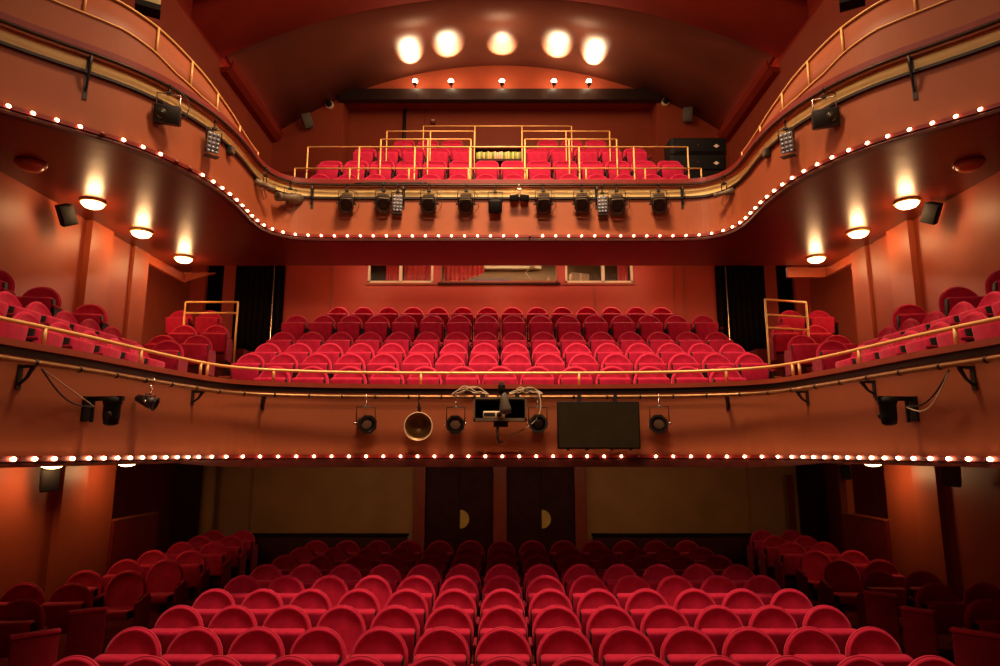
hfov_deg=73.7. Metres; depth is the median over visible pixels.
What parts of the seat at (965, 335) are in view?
armrest, plate, backrest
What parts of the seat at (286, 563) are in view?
backrest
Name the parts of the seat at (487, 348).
backrest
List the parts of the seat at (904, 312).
plate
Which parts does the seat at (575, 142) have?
backrest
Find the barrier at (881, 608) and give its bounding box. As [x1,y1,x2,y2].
[863,590,902,653]
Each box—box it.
[135,0,160,19]
[226,145,234,155]
[762,148,770,158]
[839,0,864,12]
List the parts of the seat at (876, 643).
backrest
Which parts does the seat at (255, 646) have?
backrest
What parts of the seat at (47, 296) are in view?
backrest, plate, leg frame, armrest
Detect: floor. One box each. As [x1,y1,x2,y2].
[0,565,954,665]
[187,349,250,376]
[278,171,551,178]
[383,344,616,366]
[749,349,812,376]
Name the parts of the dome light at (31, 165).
lamp shade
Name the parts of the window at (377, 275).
sill, pane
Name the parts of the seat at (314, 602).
backrest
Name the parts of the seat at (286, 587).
backrest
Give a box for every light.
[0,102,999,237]
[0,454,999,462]
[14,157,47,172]
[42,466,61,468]
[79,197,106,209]
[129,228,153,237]
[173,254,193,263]
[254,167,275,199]
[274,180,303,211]
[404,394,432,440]
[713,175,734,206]
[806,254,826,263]
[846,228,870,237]
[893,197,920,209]
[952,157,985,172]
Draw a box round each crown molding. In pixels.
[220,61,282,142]
[717,61,779,142]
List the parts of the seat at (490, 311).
backrest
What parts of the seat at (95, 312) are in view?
backrest, leg frame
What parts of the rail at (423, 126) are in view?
rail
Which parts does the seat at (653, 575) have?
backrest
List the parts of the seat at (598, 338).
backrest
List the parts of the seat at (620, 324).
backrest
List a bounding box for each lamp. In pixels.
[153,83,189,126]
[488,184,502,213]
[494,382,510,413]
[509,184,528,201]
[811,87,839,129]
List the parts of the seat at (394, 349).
backrest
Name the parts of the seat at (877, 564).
backrest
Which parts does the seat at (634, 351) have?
backrest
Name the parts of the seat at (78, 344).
backrest, plate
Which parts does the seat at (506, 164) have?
backrest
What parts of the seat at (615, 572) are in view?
backrest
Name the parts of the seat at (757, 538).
panel, backrest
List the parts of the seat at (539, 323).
backrest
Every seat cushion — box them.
[0,301,8,316]
[0,321,27,340]
[0,602,8,609]
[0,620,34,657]
[10,305,40,321]
[15,296,52,312]
[29,327,63,346]
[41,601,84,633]
[42,315,69,325]
[64,336,94,352]
[70,323,94,337]
[71,313,99,325]
[87,587,96,606]
[94,654,148,665]
[95,330,116,344]
[95,344,120,358]
[102,574,115,600]
[106,607,133,620]
[118,337,137,350]
[121,351,143,362]
[140,564,153,580]
[144,343,155,349]
[144,357,164,367]
[148,350,178,369]
[150,592,173,603]
[150,628,187,654]
[160,654,212,665]
[165,317,188,333]
[165,554,179,559]
[168,333,192,343]
[180,343,207,364]
[180,563,201,587]
[195,317,217,333]
[195,609,220,627]
[200,333,224,352]
[203,554,223,575]
[208,628,247,654]
[225,654,276,665]
[226,547,239,566]
[229,593,249,604]
[231,363,259,380]
[242,540,251,558]
[249,609,274,626]
[251,352,276,363]
[253,378,285,381]
[257,580,272,588]
[265,363,293,378]
[266,340,291,352]
[269,628,304,655]
[277,593,297,604]
[280,569,292,574]
[282,322,303,340]
[282,352,307,363]
[290,654,339,665]
[292,378,323,382]
[296,340,320,352]
[298,560,309,564]
[299,363,326,370]
[300,580,315,588]
[303,609,326,627]
[309,322,331,340]
[313,352,339,363]
[316,165,337,178]
[319,569,331,576]
[326,314,345,322]
[326,340,349,352]
[330,378,361,383]
[333,363,360,376]
[334,560,345,565]
[337,322,359,340]
[343,165,364,178]
[343,580,358,590]
[345,352,370,369]
[347,552,356,556]
[351,314,371,327]
[351,654,402,665]
[353,152,372,165]
[355,340,379,355]
[356,609,375,630]
[358,569,369,577]
[364,322,386,340]
[367,363,394,383]
[369,378,400,383]
[370,165,390,178]
[370,560,379,566]
[376,314,396,327]
[376,352,402,369]
[377,152,397,169]
[381,552,388,558]
[385,340,408,356]
[386,580,398,593]
[391,628,414,665]
[392,322,414,340]
[393,144,411,158]
[396,165,417,178]
[397,569,406,580]
[401,314,421,328]
[401,363,428,383]
[402,152,422,169]
[406,560,413,569]
[407,378,438,383]
[408,352,433,367]
[410,609,424,637]
[413,654,465,665]
[414,340,437,357]
[414,552,419,560]
[417,144,435,159]
[420,322,441,340]
[421,593,431,616]
[423,165,443,178]
[425,628,469,665]
[426,314,446,329]
[428,152,447,169]
[429,580,438,599]
[433,609,473,622]
[435,363,462,383]
[436,569,443,585]
[440,352,465,365]
[442,144,460,160]
[442,560,447,574]
[444,340,467,353]
[446,378,476,383]
[447,322,469,340]
[447,552,451,565]
[449,165,468,177]
[452,152,472,163]
[452,314,472,326]
[468,593,475,604]
[469,363,496,383]
[471,352,496,359]
[473,340,496,348]
[475,322,497,338]
[476,165,497,178]
[477,314,497,320]
[477,654,529,665]
[480,628,525,638]
[482,609,522,616]
[484,378,515,383]
[502,314,522,320]
[502,322,524,338]
[503,340,526,348]
[503,352,528,359]
[503,363,530,383]
[523,378,553,383]
[527,152,547,163]
[527,314,547,326]
[528,593,536,604]
[529,165,550,178]
[530,322,552,340]
[532,340,555,353]
[532,609,570,641]
[534,352,559,365]
[536,628,580,665]
[537,363,564,383]
[539,144,557,159]
[541,654,593,665]
[552,152,572,167]
[553,314,573,329]
[556,165,576,178]
[556,560,561,573]
[558,322,579,340]
[560,569,567,584]
[561,378,592,383]
[562,340,585,357]
[564,144,582,158]
[566,352,591,367]
[566,580,574,597]
[571,363,598,383]
[573,593,584,615]
[577,152,597,169]
[578,314,598,328]
[581,609,595,637]
[582,165,603,178]
[583,552,589,560]
[585,322,607,340]
[588,144,606,158]
[589,560,597,569]
[591,340,614,356]
[591,628,614,664]
[597,352,623,369]
[597,569,606,579]
[599,378,630,383]
[602,152,622,169]
[603,314,623,327]
[604,654,655,665]
[605,363,632,383]
[606,580,617,593]
[609,165,629,178]
[613,322,635,340]
[614,552,622,557]
[617,593,631,609]
[620,340,644,355]
[623,560,633,566]
[627,152,646,165]
[628,314,648,327]
[629,352,654,369]
[630,609,649,630]
[634,569,645,577]
[635,165,656,178]
[638,378,669,383]
[639,363,666,376]
[640,322,662,340]
[646,580,660,590]
[646,628,675,657]
[647,552,655,556]
[650,340,673,352]
[654,314,673,322]
[658,560,669,565]
[660,352,686,363]
[662,165,683,178]
[667,654,716,665]
[668,322,690,340]
[672,569,684,575]
[673,363,700,370]
[676,378,707,382]
[679,340,703,352]
[679,609,702,626]
[688,580,703,588]
[692,352,717,363]
[694,560,705,564]
[696,322,717,340]
[701,628,736,654]
[706,363,734,378]
[707,593,727,604]
[708,340,733,352]
[711,569,724,574]
[714,378,746,381]
[723,352,748,363]
[730,654,781,665]
[731,580,747,588]
[731,609,756,626]
[740,363,768,380]
[753,540,762,558]
[755,593,775,605]
[758,628,797,655]
[765,547,779,566]
[775,333,799,352]
[782,317,804,333]
[782,554,802,575]
[785,609,809,627]
[792,343,819,364]
[794,654,846,665]
[807,333,831,343]
[808,580,819,589]
[811,317,834,333]
[819,628,855,654]
[821,350,851,369]
[826,554,840,560]
[833,592,856,603]
[835,357,855,367]
[844,343,855,349]
[853,564,866,581]
[856,351,878,362]
[858,654,912,665]
[862,337,881,350]
[868,587,907,616]
[879,344,904,358]
[883,330,904,344]
[891,574,904,587]
[900,313,928,325]
[905,323,929,337]
[905,336,935,352]
[911,587,920,606]
[924,601,967,634]
[930,315,957,325]
[936,327,970,346]
[946,296,984,312]
[959,305,989,321]
[972,321,999,340]
[974,620,999,633]
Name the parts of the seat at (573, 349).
backrest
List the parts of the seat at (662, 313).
backrest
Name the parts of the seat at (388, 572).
backrest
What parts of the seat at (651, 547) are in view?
backrest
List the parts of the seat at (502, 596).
backrest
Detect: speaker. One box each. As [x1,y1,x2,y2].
[39,467,60,492]
[54,203,77,226]
[300,112,313,129]
[664,138,726,160]
[667,155,725,170]
[683,107,692,122]
[839,465,851,479]
[920,201,943,224]
[940,466,961,487]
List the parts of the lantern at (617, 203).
colour frame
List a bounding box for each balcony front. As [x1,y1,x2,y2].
[0,45,999,234]
[0,353,999,455]
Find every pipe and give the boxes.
[0,19,999,185]
[0,354,999,399]
[402,109,406,138]
[424,109,425,138]
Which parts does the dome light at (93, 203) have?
lamp shade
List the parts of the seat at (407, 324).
backrest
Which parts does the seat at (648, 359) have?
backrest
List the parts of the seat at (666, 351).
backrest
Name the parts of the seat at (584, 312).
backrest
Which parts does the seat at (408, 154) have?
backrest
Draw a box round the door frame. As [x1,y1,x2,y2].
[413,467,586,552]
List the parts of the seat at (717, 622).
backrest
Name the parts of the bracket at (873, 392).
wall plate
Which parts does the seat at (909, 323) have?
backrest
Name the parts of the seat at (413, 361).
backrest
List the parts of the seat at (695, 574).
backrest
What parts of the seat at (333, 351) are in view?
backrest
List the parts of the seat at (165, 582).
backrest, plate, panel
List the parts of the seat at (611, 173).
backrest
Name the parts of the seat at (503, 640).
backrest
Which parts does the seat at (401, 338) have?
backrest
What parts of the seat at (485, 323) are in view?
backrest, leg frame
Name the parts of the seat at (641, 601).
backrest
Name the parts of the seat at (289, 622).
backrest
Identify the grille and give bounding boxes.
[59,205,77,225]
[675,139,723,151]
[675,156,723,168]
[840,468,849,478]
[920,203,938,223]
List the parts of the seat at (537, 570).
backrest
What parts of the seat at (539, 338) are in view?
backrest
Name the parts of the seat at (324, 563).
backrest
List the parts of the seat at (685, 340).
backrest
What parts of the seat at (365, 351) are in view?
backrest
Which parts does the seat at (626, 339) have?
backrest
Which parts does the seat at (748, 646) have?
backrest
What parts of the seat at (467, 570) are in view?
backrest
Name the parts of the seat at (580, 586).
backrest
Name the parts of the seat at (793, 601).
backrest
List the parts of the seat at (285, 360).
backrest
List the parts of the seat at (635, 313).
backrest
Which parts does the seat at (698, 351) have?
backrest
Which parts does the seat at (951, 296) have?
plate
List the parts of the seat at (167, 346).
backrest, panel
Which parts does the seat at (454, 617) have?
backrest, plate, leg frame, armrest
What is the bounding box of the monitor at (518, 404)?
[473,394,526,443]
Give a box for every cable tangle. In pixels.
[355,182,426,183]
[452,386,488,395]
[509,387,542,394]
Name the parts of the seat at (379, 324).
backrest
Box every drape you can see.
[231,266,283,351]
[716,266,768,351]
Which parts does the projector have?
panel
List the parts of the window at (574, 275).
pane, sill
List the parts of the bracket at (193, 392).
wall plate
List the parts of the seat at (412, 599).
backrest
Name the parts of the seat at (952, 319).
armrest, plate, backrest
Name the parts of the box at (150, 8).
casing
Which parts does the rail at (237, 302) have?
post, rail, rail, post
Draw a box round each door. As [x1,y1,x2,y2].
[425,467,492,564]
[507,467,574,564]
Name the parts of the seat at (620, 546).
backrest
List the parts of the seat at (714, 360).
backrest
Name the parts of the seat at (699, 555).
backrest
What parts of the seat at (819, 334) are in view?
backrest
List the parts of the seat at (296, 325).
backrest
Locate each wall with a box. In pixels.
[0,0,271,606]
[111,266,191,553]
[168,464,830,548]
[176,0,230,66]
[188,266,811,343]
[212,466,253,535]
[245,533,408,574]
[270,66,729,170]
[343,103,656,167]
[591,533,757,575]
[728,0,999,601]
[746,466,800,566]
[769,0,823,66]
[808,266,888,553]
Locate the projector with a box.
[483,411,504,417]
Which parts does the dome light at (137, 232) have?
lamp shade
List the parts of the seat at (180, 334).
backrest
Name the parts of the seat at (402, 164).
backrest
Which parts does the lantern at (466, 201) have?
colour frame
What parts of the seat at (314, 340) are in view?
backrest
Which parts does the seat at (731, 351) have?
backrest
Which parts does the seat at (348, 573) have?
backrest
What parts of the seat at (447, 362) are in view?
backrest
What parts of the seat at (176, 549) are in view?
backrest, leg frame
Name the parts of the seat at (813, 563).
panel, plate, backrest, leg frame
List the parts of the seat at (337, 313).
backrest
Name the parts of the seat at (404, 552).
backrest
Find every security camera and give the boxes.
[325,101,333,109]
[661,98,669,106]
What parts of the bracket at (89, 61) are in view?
wall plate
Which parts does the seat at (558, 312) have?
backrest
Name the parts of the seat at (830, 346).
panel, backrest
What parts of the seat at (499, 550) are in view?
backrest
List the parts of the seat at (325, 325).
backrest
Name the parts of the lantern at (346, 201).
colour frame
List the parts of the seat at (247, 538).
backrest, panel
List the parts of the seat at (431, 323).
backrest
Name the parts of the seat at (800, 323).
backrest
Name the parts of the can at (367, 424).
colour frame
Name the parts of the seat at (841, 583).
panel, plate, backrest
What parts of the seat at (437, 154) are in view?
backrest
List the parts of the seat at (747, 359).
backrest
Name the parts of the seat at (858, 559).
backrest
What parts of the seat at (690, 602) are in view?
backrest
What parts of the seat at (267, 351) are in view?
backrest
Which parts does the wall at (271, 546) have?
cap rail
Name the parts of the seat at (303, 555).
backrest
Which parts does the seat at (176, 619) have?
backrest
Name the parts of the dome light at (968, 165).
lamp shade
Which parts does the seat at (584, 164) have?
backrest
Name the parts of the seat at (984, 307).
plate, backrest, armrest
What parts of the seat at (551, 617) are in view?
plate, backrest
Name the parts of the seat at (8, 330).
armrest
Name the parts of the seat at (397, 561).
backrest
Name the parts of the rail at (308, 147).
post, post, post, post, rail, post, post, post, post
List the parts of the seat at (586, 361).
backrest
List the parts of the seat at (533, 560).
backrest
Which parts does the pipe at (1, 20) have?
led panel, led panel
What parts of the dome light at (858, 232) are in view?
lamp shade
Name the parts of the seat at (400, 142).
backrest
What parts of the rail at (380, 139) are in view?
post, rail, post, post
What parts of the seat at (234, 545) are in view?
backrest, panel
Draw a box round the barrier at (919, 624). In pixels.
[899,605,939,658]
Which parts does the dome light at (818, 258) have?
lamp shade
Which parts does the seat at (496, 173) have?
backrest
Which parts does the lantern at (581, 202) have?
colour frame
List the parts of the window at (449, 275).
sill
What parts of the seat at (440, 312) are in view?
backrest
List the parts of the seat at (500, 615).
backrest, armrest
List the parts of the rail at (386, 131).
post, post, rail, post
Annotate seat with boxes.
[0,270,15,295]
[0,291,49,325]
[0,301,16,317]
[0,309,38,341]
[0,582,44,609]
[0,598,48,657]
[8,628,60,665]
[12,311,72,348]
[15,286,62,316]
[25,301,77,331]
[41,582,94,633]
[50,322,102,354]
[53,655,99,665]
[54,310,95,337]
[65,570,104,606]
[65,606,107,658]
[71,304,108,330]
[77,330,128,360]
[80,318,117,344]
[93,626,161,665]
[102,326,137,350]
[102,559,142,600]
[104,338,150,364]
[104,570,150,627]
[124,655,170,665]
[128,345,164,367]
[137,550,167,613]
[143,335,174,349]
[146,559,186,605]
[148,340,187,371]
[150,605,203,654]
[160,626,222,665]
[165,310,193,334]
[165,542,194,599]
[167,325,197,369]
[175,550,209,597]
[180,335,215,376]
[188,535,212,587]
[192,588,234,627]
[194,310,224,334]
[195,655,241,665]
[199,542,231,589]
[200,325,232,372]
[203,530,224,579]
[208,605,256,654]
[219,535,246,575]
[224,575,260,604]
[225,626,284,665]
[230,353,264,380]
[233,530,257,571]
[241,588,283,626]
[249,564,282,588]
[251,343,280,363]
[252,366,290,381]
[262,605,311,655]
[264,353,297,378]
[266,332,295,352]
[267,575,304,604]
[267,655,312,665]
[271,555,300,574]
[281,315,308,340]
[281,343,311,363]
[289,547,315,564]
[289,564,321,588]
[289,588,331,627]
[290,626,345,665]
[291,366,328,382]
[295,332,324,352]
[298,353,331,378]
[305,540,328,555]
[307,555,336,576]
[309,315,335,340]
[310,174,329,178]
[311,575,347,606]
[312,343,343,363]
[316,161,342,178]
[316,605,365,658]
[322,547,348,565]
[325,307,348,322]
[325,332,353,352]
[329,366,366,383]
[329,564,361,590]
[332,353,365,377]
[335,540,359,556]
[336,315,363,340]
[337,174,356,178]
[337,588,379,630]
[338,655,383,665]
[342,161,368,178]
[343,555,373,577]
[344,343,374,369]
[349,626,410,665]
[350,307,374,327]
[352,148,376,171]
[354,332,382,355]
[354,575,391,610]
[356,547,382,566]
[364,315,390,341]
[365,174,384,178]
[366,353,399,383]
[366,540,390,558]
[367,564,401,593]
[368,366,403,383]
[369,161,395,178]
[370,605,419,665]
[376,307,398,327]
[376,343,405,369]
[377,148,401,172]
[379,555,409,580]
[384,332,412,356]
[385,588,427,637]
[388,547,416,569]
[391,315,418,341]
[392,140,414,158]
[393,174,412,178]
[396,161,421,178]
[396,575,435,616]
[397,540,422,560]
[400,353,431,383]
[401,307,423,328]
[402,148,426,171]
[406,366,441,383]
[406,564,440,599]
[407,343,437,367]
[410,655,454,665]
[412,626,473,665]
[413,332,442,358]
[414,555,445,585]
[417,140,438,159]
[419,315,445,341]
[421,174,440,178]
[421,547,449,574]
[422,161,447,178]
[423,605,476,665]
[426,307,449,331]
[427,540,453,565]
[428,148,450,172]
[432,588,479,644]
[434,353,464,383]
[439,343,469,366]
[439,575,481,622]
[441,140,462,161]
[443,332,471,356]
[445,366,479,383]
[445,564,482,607]
[447,315,473,350]
[448,174,467,178]
[449,161,474,178]
[449,555,484,594]
[451,307,475,331]
[452,148,475,167]
[453,547,485,582]
[457,540,486,573]
[468,353,497,383]
[470,343,500,365]
[472,332,500,356]
[474,315,500,344]
[475,161,500,178]
[475,626,535,665]
[476,174,495,178]
[476,307,500,326]
[478,605,532,652]
[480,588,528,642]
[481,655,526,665]
[482,575,525,620]
[483,366,516,383]
[484,564,523,601]
[485,555,521,587]
[486,547,519,574]
[487,540,517,565]
[501,161,523,178]
[501,307,525,323]
[501,315,528,341]
[501,332,530,353]
[501,343,532,363]
[502,353,531,383]
[504,174,523,178]
[518,540,546,573]
[520,366,554,383]
[520,547,549,582]
[521,555,554,594]
[523,564,559,607]
[526,148,550,167]
[526,307,551,331]
[526,575,565,619]
[527,161,553,178]
[528,315,555,341]
[529,588,572,642]
[530,332,559,356]
[532,174,551,178]
[532,343,564,365]
[532,605,582,665]
[535,353,565,383]
[537,140,558,159]
[537,626,598,665]
[549,540,575,563]
[550,148,575,172]
[551,307,576,331]
[552,655,597,665]
[553,161,580,178]
[553,547,581,573]
[555,315,583,341]
[558,366,593,383]
[558,555,588,584]
[559,174,578,178]
[559,332,589,358]
[561,140,582,158]
[563,343,595,367]
[563,564,597,597]
[568,353,600,383]
[569,575,607,615]
[574,148,600,171]
[576,307,598,328]
[577,588,619,637]
[580,161,607,178]
[581,540,606,560]
[582,315,611,341]
[585,140,607,158]
[586,605,635,664]
[587,174,606,178]
[587,547,614,569]
[588,332,619,356]
[594,343,627,369]
[596,366,631,383]
[598,626,656,665]
[599,148,625,172]
[601,307,623,327]
[601,353,637,383]
[602,564,636,593]
[605,161,633,178]
[610,315,639,341]
[612,540,636,557]
[613,575,650,609]
[615,174,633,178]
[617,332,648,355]
[623,148,650,165]
[624,655,668,665]
[625,307,649,327]
[625,343,655,369]
[625,588,667,630]
[631,161,660,178]
[633,366,670,383]
[635,353,671,378]
[637,315,666,340]
[640,605,688,657]
[642,564,675,590]
[643,174,662,178]
[643,540,667,556]
[646,332,678,352]
[651,307,674,322]
[654,547,680,565]
[656,343,687,363]
[656,575,693,606]
[657,161,687,178]
[660,626,716,665]
[664,315,694,340]
[668,353,705,377]
[670,174,687,178]
[671,366,708,382]
[673,588,715,626]
[675,332,704,352]
[675,540,698,555]
[682,564,714,588]
[688,343,718,363]
[688,547,714,564]
[691,315,722,340]
[694,605,742,654]
[695,655,740,665]
[700,575,736,604]
[702,353,739,378]
[703,555,732,574]
[704,332,733,352]
[709,366,747,381]
[719,343,748,363]
[722,564,754,588]
[722,588,763,626]
[722,626,781,665]
[735,353,774,380]
[743,575,780,605]
[747,530,771,569]
[748,605,797,655]
[759,535,796,588]
[766,655,811,665]
[769,325,805,369]
[770,588,812,627]
[774,542,818,600]
[775,310,806,334]
[780,530,801,541]
[784,335,819,376]
[784,626,846,665]
[794,535,817,551]
[796,550,845,614]
[802,325,832,343]
[802,605,855,654]
[808,310,838,334]
[811,542,840,560]
[812,340,851,371]
[819,559,860,606]
[825,335,856,349]
[835,345,871,367]
[837,655,883,665]
[839,550,869,581]
[845,626,913,665]
[855,338,895,363]
[856,570,914,627]
[862,326,897,350]
[863,559,905,587]
[878,330,922,358]
[882,318,919,344]
[892,304,928,330]
[903,570,952,644]
[904,310,945,337]
[905,322,949,352]
[908,655,954,665]
[915,582,967,634]
[930,301,974,326]
[936,311,987,346]
[938,286,984,316]
[958,291,999,321]
[961,598,999,633]
[963,582,999,604]
[971,309,999,340]
[985,270,999,294]
[990,301,999,316]
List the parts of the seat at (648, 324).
backrest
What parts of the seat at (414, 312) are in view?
backrest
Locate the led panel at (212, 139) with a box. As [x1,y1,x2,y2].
[203,118,222,159]
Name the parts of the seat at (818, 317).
backrest, leg frame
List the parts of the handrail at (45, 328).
post, post, post, post, post, post, post, post, post, post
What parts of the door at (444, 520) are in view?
push plate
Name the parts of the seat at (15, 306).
plate, backrest, armrest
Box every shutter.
[203,153,219,159]
[780,153,796,159]
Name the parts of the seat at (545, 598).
backrest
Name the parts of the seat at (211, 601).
backrest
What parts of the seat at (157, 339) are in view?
backrest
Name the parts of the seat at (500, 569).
backrest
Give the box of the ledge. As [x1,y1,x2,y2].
[0,11,999,183]
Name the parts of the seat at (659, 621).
backrest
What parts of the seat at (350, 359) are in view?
backrest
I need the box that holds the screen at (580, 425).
[557,394,640,450]
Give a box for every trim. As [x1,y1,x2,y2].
[0,22,999,188]
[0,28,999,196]
[0,40,999,199]
[0,108,999,241]
[0,345,999,392]
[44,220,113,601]
[111,512,158,520]
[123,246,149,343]
[149,255,215,282]
[198,466,216,534]
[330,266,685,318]
[786,255,850,277]
[786,475,796,530]
[837,464,854,512]
[841,512,888,520]
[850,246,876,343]
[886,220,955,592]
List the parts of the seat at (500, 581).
backrest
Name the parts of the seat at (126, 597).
backrest, plate, panel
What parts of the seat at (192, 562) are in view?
backrest, panel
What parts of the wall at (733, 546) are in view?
cap rail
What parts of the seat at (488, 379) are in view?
backrest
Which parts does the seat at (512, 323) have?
backrest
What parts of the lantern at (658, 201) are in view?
colour frame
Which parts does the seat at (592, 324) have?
backrest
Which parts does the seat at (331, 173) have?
backrest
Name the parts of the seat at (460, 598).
backrest, plate, leg frame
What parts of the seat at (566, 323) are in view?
backrest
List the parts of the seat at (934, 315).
backrest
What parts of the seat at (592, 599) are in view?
backrest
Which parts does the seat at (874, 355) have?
plate, backrest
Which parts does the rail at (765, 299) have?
post, rail, rail, rail, post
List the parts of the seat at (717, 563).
backrest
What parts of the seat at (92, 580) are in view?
backrest, plate, leg frame, armrest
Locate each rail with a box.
[183,301,238,362]
[294,168,701,178]
[306,146,689,178]
[379,139,471,178]
[385,131,474,178]
[422,126,572,152]
[473,145,523,166]
[521,131,610,161]
[524,139,617,175]
[764,298,812,371]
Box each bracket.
[15,364,36,389]
[82,55,92,99]
[190,390,204,405]
[261,397,265,409]
[310,186,313,207]
[402,186,404,208]
[595,186,597,208]
[680,186,683,208]
[725,397,729,409]
[795,390,809,405]
[859,380,876,397]
[907,55,917,99]
[956,365,977,389]
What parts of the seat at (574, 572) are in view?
backrest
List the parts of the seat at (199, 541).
backrest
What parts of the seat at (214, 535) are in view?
backrest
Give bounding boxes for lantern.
[336,183,358,213]
[373,182,393,213]
[419,183,441,213]
[456,182,478,214]
[534,182,555,214]
[572,182,593,213]
[608,182,629,215]
[649,182,670,213]
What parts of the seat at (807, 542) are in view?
backrest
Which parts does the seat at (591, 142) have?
backrest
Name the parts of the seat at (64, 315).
backrest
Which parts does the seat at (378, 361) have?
backrest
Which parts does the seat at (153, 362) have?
backrest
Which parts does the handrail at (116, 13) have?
post, rail, post, handrail, post, post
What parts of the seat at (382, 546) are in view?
backrest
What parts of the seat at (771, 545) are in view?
panel, backrest, leg frame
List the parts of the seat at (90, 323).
backrest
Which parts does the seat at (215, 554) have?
backrest, panel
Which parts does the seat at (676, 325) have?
backrest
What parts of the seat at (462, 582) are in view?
backrest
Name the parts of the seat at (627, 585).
backrest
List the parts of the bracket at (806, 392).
wall plate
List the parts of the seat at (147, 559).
backrest, leg frame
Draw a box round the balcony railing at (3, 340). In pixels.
[0,336,999,388]
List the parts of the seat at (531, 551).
backrest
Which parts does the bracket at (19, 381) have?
wall plate, arm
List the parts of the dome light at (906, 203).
lamp shade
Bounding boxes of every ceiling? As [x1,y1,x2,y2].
[0,115,999,265]
[0,459,999,463]
[191,0,808,57]
[227,0,772,129]
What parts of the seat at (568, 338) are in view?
backrest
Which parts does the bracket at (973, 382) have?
arm, wall plate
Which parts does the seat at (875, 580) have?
panel, backrest, leg frame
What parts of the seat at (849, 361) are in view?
backrest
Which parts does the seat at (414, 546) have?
backrest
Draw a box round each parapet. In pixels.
[0,0,203,99]
[796,0,999,99]
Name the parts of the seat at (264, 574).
backrest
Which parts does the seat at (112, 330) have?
backrest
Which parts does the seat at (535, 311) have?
backrest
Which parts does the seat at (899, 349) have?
plate, backrest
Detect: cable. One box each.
[41,368,93,405]
[41,368,94,406]
[508,392,540,435]
[905,369,949,406]
[906,372,948,411]
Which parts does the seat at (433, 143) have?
backrest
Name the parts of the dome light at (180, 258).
lamp shade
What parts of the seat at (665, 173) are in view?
backrest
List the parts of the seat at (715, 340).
backrest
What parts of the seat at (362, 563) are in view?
backrest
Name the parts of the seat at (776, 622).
backrest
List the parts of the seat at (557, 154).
backrest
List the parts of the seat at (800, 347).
panel, backrest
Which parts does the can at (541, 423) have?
colour frame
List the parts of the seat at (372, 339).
backrest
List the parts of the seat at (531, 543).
backrest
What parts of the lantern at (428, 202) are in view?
colour frame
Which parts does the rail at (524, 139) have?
post, post, rail, post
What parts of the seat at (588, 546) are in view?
backrest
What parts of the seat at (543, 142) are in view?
backrest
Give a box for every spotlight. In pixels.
[80,396,124,425]
[135,377,159,410]
[875,396,919,425]
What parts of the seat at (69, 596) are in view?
backrest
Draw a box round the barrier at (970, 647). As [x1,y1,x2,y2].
[950,627,999,665]
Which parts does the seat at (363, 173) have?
backrest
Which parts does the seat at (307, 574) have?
backrest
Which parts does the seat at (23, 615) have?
backrest, plate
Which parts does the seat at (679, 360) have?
backrest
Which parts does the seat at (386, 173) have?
backrest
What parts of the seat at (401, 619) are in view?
backrest, plate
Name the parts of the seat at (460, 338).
backrest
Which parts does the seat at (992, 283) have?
plate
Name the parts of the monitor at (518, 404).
casing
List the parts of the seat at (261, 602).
backrest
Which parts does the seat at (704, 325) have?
backrest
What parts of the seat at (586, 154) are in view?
backrest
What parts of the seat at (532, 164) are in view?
backrest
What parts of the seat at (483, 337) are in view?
backrest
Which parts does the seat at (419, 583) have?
backrest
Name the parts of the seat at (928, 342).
armrest, plate, backrest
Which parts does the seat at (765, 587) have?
backrest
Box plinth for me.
[687,171,721,177]
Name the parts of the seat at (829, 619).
backrest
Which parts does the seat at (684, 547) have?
backrest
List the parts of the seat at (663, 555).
backrest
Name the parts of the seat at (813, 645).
backrest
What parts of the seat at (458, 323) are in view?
backrest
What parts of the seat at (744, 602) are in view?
backrest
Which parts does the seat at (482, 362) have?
backrest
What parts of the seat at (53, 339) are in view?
backrest, plate, armrest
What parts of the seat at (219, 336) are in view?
backrest, leg frame, panel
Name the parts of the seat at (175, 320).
backrest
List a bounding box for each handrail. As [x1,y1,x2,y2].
[0,316,999,383]
[50,0,258,154]
[741,0,949,154]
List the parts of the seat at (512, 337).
backrest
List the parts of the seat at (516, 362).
backrest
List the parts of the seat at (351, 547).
backrest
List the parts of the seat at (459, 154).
backrest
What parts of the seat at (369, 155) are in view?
backrest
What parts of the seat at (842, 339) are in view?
backrest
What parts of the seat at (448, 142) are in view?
backrest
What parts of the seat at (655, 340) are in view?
backrest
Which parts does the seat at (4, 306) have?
armrest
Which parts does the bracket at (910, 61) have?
wall plate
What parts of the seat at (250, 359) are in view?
backrest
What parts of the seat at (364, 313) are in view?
backrest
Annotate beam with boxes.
[339,88,660,102]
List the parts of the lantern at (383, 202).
colour frame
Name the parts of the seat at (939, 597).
backrest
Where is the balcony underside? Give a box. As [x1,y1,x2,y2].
[0,459,999,467]
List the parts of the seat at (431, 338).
backrest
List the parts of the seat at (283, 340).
backrest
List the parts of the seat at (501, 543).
backrest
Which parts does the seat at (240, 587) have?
backrest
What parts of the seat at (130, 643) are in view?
backrest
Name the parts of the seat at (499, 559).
backrest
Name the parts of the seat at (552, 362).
backrest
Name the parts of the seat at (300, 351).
backrest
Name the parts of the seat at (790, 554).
panel, backrest, leg frame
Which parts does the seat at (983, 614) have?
plate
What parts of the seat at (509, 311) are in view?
backrest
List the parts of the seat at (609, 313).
backrest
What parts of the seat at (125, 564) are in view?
backrest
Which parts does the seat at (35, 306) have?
backrest, plate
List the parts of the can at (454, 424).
colour frame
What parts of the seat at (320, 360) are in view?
backrest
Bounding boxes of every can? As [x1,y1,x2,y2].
[353,394,376,433]
[444,394,466,433]
[526,394,548,432]
[648,394,671,432]
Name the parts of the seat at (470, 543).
backrest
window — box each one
[365,266,434,284]
[437,266,560,284]
[563,266,634,284]
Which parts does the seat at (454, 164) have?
backrest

